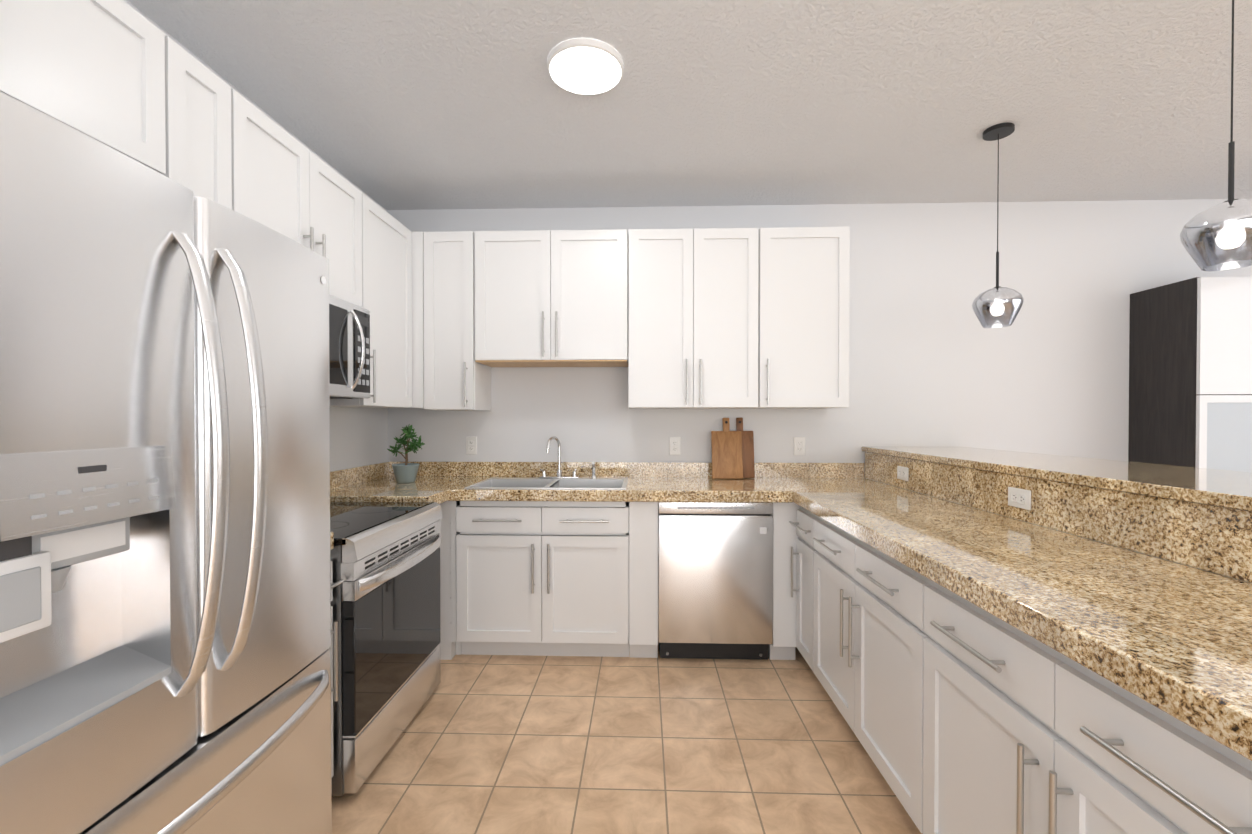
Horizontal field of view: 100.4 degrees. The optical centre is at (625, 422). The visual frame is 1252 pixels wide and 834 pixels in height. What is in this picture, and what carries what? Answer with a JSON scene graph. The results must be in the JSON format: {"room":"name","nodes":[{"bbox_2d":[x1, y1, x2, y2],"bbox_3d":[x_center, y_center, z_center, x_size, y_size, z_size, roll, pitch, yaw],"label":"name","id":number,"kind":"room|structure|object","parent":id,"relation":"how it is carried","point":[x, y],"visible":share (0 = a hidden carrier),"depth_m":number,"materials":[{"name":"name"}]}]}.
{"room":"kitchen","nodes":[
{"label":"kitchen","id":0,"kind":"room"},
{"bbox_2d":[124,0,387,470],"bbox_3d":[-1.715,-0.027,0.381,0.100,2.670,6.100,0,1,2],"label":"wall","id":1,"kind":"structure","parent":0,"point":[358,436],"depth_m":3.01,"materials":[{"name":"white paint"}]},
{"bbox_2d":[0,0,175,181],"bbox_3d":[-1.482,-0.899,1.011,0.320,0.403,0.952,0,1,2],"label":"upper cabinet","id":2,"kind":"object","parent":1,"relation":"attached to","point":[124,78],"depth_m":1.31,"materials":[{"name":"white wood"}]},
{"bbox_2d":[176,43,239,212],"bbox_3d":[-1.462,-0.590,1.611,0.320,1.032,0.234,0,1,2],"label":"upper cabinet","id":3,"kind":"object","parent":1,"relation":"attached to","point":[207,107],"depth_m":1.63,"materials":[{"name":"white wood"}]},
{"bbox_2d":[240,94,367,309],"bbox_3d":[-1.445,-0.827,2.126,0.320,0.568,0.792,0,1,2],"label":"upper cabinet","id":4,"kind":"object","parent":1,"relation":"attached to","point":[285,187],"depth_m":2.08,"materials":[{"name":"white wood"}]},
{"bbox_2d":[329,295,369,398],"bbox_3d":[-1.393,-0.324,2.143,0.423,0.429,0.754,0,1,2],"label":"microwave","id":5,"kind":"object","parent":4,"relation":"attached to","point":[349,347],"visible":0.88,"depth_m":2.33,"materials":[{"name":"silver metal"}]},
{"bbox_2d":[330,197,411,407],"bbox_3d":[-1.423,-0.601,2.797,0.320,1.032,0.540,0,1,2],"label":"upper cabinet","id":6,"kind":"object","parent":1,"relation":"attached to","point":[389,241],"depth_m":2.80,"materials":[{"name":"white wood"}]},
{"bbox_2d":[332,642,922,833],"bbox_3d":[1.733,1.359,0.280,7.000,0.100,6.300,0,1,2],"label":"floor","id":7,"kind":"structure","parent":0,"point":[505,744],"depth_m":2.01,"materials":[{"name":"tile"}]},
{"bbox_2d":[0,91,331,833],"bbox_3d":[-1.191,0.430,1.003,0.902,1.745,0.924,0,1,2],"label":"fridge","id":8,"kind":"object","parent":7,"relation":"on","point":[165,615],"visible":1,"depth_m":0.93,"materials":[{"name":"silver metal"}]},
{"bbox_2d":[330,561,343,777],"bbox_3d":[-1.284,0.862,1.627,0.675,0.868,0.273,0,1,2],"label":"base cabinet","id":9,"kind":"object","parent":7,"relation":"on","point":[335,633],"visible":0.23,"depth_m":1.74,"materials":[{"name":"white wood"}]},
{"bbox_2d":[330,532,333,549],"bbox_3d":[-1.303,0.349,1.622,0.638,0.155,0.278,0,1,2],"label":"countertop","id":10,"kind":"structure","parent":9,"relation":"on","point":[331,540],"depth_m":1.74,"materials":[{"name":"stone"}]},
{"bbox_2d":[330,502,442,796],"bbox_3d":[-1.226,0.812,2.148,0.758,0.960,0.754,0,1,2],"label":"range","id":11,"kind":"object","parent":7,"relation":"on","point":[385,560],"visible":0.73,"depth_m":1.97,"materials":[{"name":"silver metal"}]},
{"bbox_2d":[448,501,631,659],"bbox_3d":[-0.455,0.849,3.092,0.960,0.868,0.610,0,1,2],"label":"base cabinet","id":12,"kind":"object","parent":7,"relation":"on","point":[564,578],"depth_m":2.79,"materials":[{"name":"white wood"}]},
{"bbox_2d":[330,468,453,503],"bbox_3d":[-1.258,0.340,2.651,0.660,0.155,0.238,0,1,2],"label":"countertop","id":13,"kind":"structure","parent":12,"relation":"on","point":[436,485],"depth_m":2.85,"materials":[{"name":"stone"}]},
{"bbox_2d":[353,436,789,507],"bbox_3d":[-0.359,0.315,3.065,2.430,0.462,0.648,0,1,2],"label":"countertop","id":14,"kind":"structure","parent":12,"relation":"on","point":[473,481],"depth_m":3.19,"materials":[{"name":"stone"}]},
{"bbox_2d":[387,424,424,482],"bbox_3d":[-1.300,0.178,3.091,0.207,0.347,0.154,0,1,2],"label":"plant","id":15,"kind":"object","parent":14,"relation":"on","point":[406,472],"visible":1,"depth_m":3.06,"materials":[{"name":"green plant"}]},
{"bbox_2d":[464,477,627,507],"bbox_3d":[-0.427,0.447,3.033,0.868,0.198,0.491,0,1,2],"label":"sink","id":16,"kind":"object","parent":14,"relation":"in","point":[493,483],"depth_m":3.19,"materials":[{"name":"silver metal"}]},
{"bbox_2d":[539,436,596,478],"bbox_3d":[-0.361,0.215,3.194,0.360,0.264,0.151,0,1,2],"label":"faucet","id":17,"kind":"object","parent":14,"relation":"on","point":[559,472],"depth_m":3.23,"materials":[{"name":"silver metal"}]},
{"bbox_2d":[711,418,754,478],"bbox_3d":[0.672,0.158,3.282,0.270,0.381,0.116,0,1,2],"label":"cutting boards","id":18,"kind":"object","parent":14,"relation":"on","point":[732,454],"visible":1,"depth_m":3.27,"materials":[{"name":"brown wood"}]},
{"bbox_2d":[658,502,772,659],"bbox_3d":[0.484,0.848,3.047,0.603,0.862,0.578,0,1,2],"label":"dishwasher","id":19,"kind":"object","parent":7,"relation":"on","point":[715,580],"visible":0.92,"depth_m":2.76,"materials":[{"name":"silver metal"}]},
{"bbox_2d":[793,506,808,664],"bbox_3d":[1.189,0.853,2.593,0.600,0.868,0.275,0,1,2],"label":"base cabinet","id":20,"kind":"object","parent":7,"relation":"on","point":[802,571],"depth_m":2.65,"materials":[{"name":"white wood"}]},
{"bbox_2d":[809,512,916,819],"bbox_3d":[1.169,0.859,1.973,0.600,0.868,0.965,0,1,2],"label":"base cabinet","id":21,"kind":"object","parent":7,"relation":"on","point":[863,600],"depth_m":1.89,"materials":[{"name":"white wood"}]},
{"bbox_2d":[870,479,1251,583],"bbox_3d":[1.542,0.748,1.731,0.118,1.095,3.200,0,1,2],"label":"wall","id":22,"kind":"structure","parent":7,"relation":"on","point":[1087,538],"depth_m":1.62,"materials":[{"name":"stone"}]},
{"bbox_2d":[862,446,1251,510],"bbox_3d":[1.765,0.182,1.708,0.632,0.033,3.218,0,1,2],"label":"bar","id":23,"kind":"object","parent":22,"relation":"on","point":[1224,488],"visible":1,"depth_m":1.76,"materials":[{"name":"stone"}]},
{"bbox_2d":[913,572,1251,833],"bbox_3d":[1.137,0.868,1.013,0.600,0.868,0.957,0,1,2],"label":"base cabinet","id":24,"kind":"object","parent":7,"relation":"on","point":[960,715],"depth_m":1.06,"materials":[{"name":"white wood"}]},
{"bbox_2d":[790,452,1251,760],"bbox_3d":[1.156,0.313,1.739,0.649,0.224,3.198,0,1,2],"label":"countertop","id":25,"kind":"structure","parent":24,"relation":"on","point":[1170,636],"depth_m":1.30,"materials":[{"name":"stone"}]},
{"bbox_2d":[897,466,908,480],"bbox_3d":[1.492,0.273,2.816,0.010,0.072,0.116,0,1,2],"label":"outlet","id":26,"kind":"object","parent":25,"relation":"attached to","point":[902,473],"visible":1,"depth_m":2.80,"materials":[{"name":"white plastic"}]},
{"bbox_2d":[1008,487,1030,509],"bbox_3d":[1.463,0.281,1.944,0.010,0.072,0.116,0,1,2],"label":"outlet","id":27,"kind":"object","parent":25,"relation":"attached to","point":[1019,498],"visible":1,"depth_m":1.94,"materials":[{"name":"white plastic"}]},
{"bbox_2d":[1128,277,1251,471],"bbox_3d":[3.445,0.241,3.056,0.602,2.085,0.413,0,1,2],"label":"tall cabinet","id":28,"kind":"object","parent":7,"relation":"on","point":[1190,372],"visible":0.56,"depth_m":2.89,"materials":[{"name":"brown wood"}]},
{"bbox_2d":[128,0,1251,209],"bbox_3d":[1.733,-1.411,0.254,7.000,0.100,6.300,0,1,2],"label":"ceiling","id":29,"kind":"structure","parent":0,"point":[423,104],"depth_m":2.21,"materials":[{"name":"white paint"}]},
{"bbox_2d":[547,38,622,94],"bbox_3d":[-0.156,-1.363,2.011,0.292,0.026,0.292,0,1,2],"label":"ceiling light","id":30,"kind":"object","parent":29,"relation":"in","point":[586,66],"visible":0.92,"depth_m":1.98,"materials":[{"name":"white plastic"}]},
{"bbox_2d":[972,122,1023,327],"bbox_3d":[1.756,-0.919,2.464,0.200,0.924,0.200,0,1,2],"label":"pendant light","id":31,"kind":"object","parent":29,"relation":"hanging from","point":[997,306],"visible":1,"depth_m":2.42,"materials":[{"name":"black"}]},
{"bbox_2d":[1180,0,1251,270],"bbox_3d":[1.724,-0.910,1.484,0.200,0.924,0.200,0,1,2],"label":"pendant light","id":32,"kind":"object","parent":29,"relation":"hanging from","point":[1217,237],"visible":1,"depth_m":1.46,"materials":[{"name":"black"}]},
{"bbox_2d":[387,199,1251,537],"bbox_3d":[1.836,-0.055,3.365,7.000,2.670,0.100,0,1,2],"label":"wall","id":33,"kind":"structure","parent":0,"point":[933,361],"depth_m":3.31,"materials":[{"name":"white paint"}]},
{"bbox_2d":[418,231,490,410],"bbox_3d":[-1.034,-0.599,3.228,0.298,1.044,0.350,0,1,2],"label":"upper cabinet","id":34,"kind":"object","parent":33,"relation":"attached to","point":[449,379],"depth_m":3.06,"materials":[{"name":"white wood"}]},
{"bbox_2d":[466,437,476,453],"bbox_3d":[-1.010,0.150,3.406,0.072,0.116,0.010,0,1,2],"label":"electrical outlet","id":35,"kind":"object","parent":33,"relation":"attached to","point":[471,445],"visible":1,"depth_m":3.40,"materials":[{"name":"white plastic"}]},
{"bbox_2d":[474,229,629,366],"bbox_3d":[-0.432,-0.743,3.206,0.895,0.755,0.350,0,1,2],"label":"upper cabinet","id":36,"kind":"object","parent":33,"relation":"attached to","point":[543,298],"depth_m":3.04,"materials":[{"name":"white wood"}]},
{"bbox_2d":[669,437,680,454],"bbox_3d":[0.316,0.150,3.362,0.072,0.116,0.010,0,1,2],"label":"electrical outlet","id":37,"kind":"object","parent":33,"relation":"attached to","point":[674,445],"visible":1,"depth_m":3.36,"materials":[{"name":"white plastic"}]},
{"bbox_2d":[626,228,761,408],"bbox_3d":[0.395,-0.605,3.180,0.752,1.032,0.350,0,1,2],"label":"upper cabinet","id":38,"kind":"object","parent":33,"relation":"attached to","point":[728,318],"depth_m":3.01,"materials":[{"name":"white wood"}]},
{"bbox_2d":[794,437,804,454],"bbox_3d":[1.111,0.151,3.336,0.072,0.116,0.010,0,1,2],"label":"electrical outlet","id":39,"kind":"object","parent":33,"relation":"attached to","point":[799,445],"visible":1,"depth_m":3.33,"materials":[{"name":"white plastic"}]},
{"bbox_2d":[762,227,849,408],"bbox_3d":[1.028,-0.604,3.160,0.513,1.032,0.350,0,1,2],"label":"upper cabinet","id":40,"kind":"object","parent":33,"relation":"attached to","point":[806,270],"depth_m":2.99,"materials":[{"name":"white wood"}]}
]}

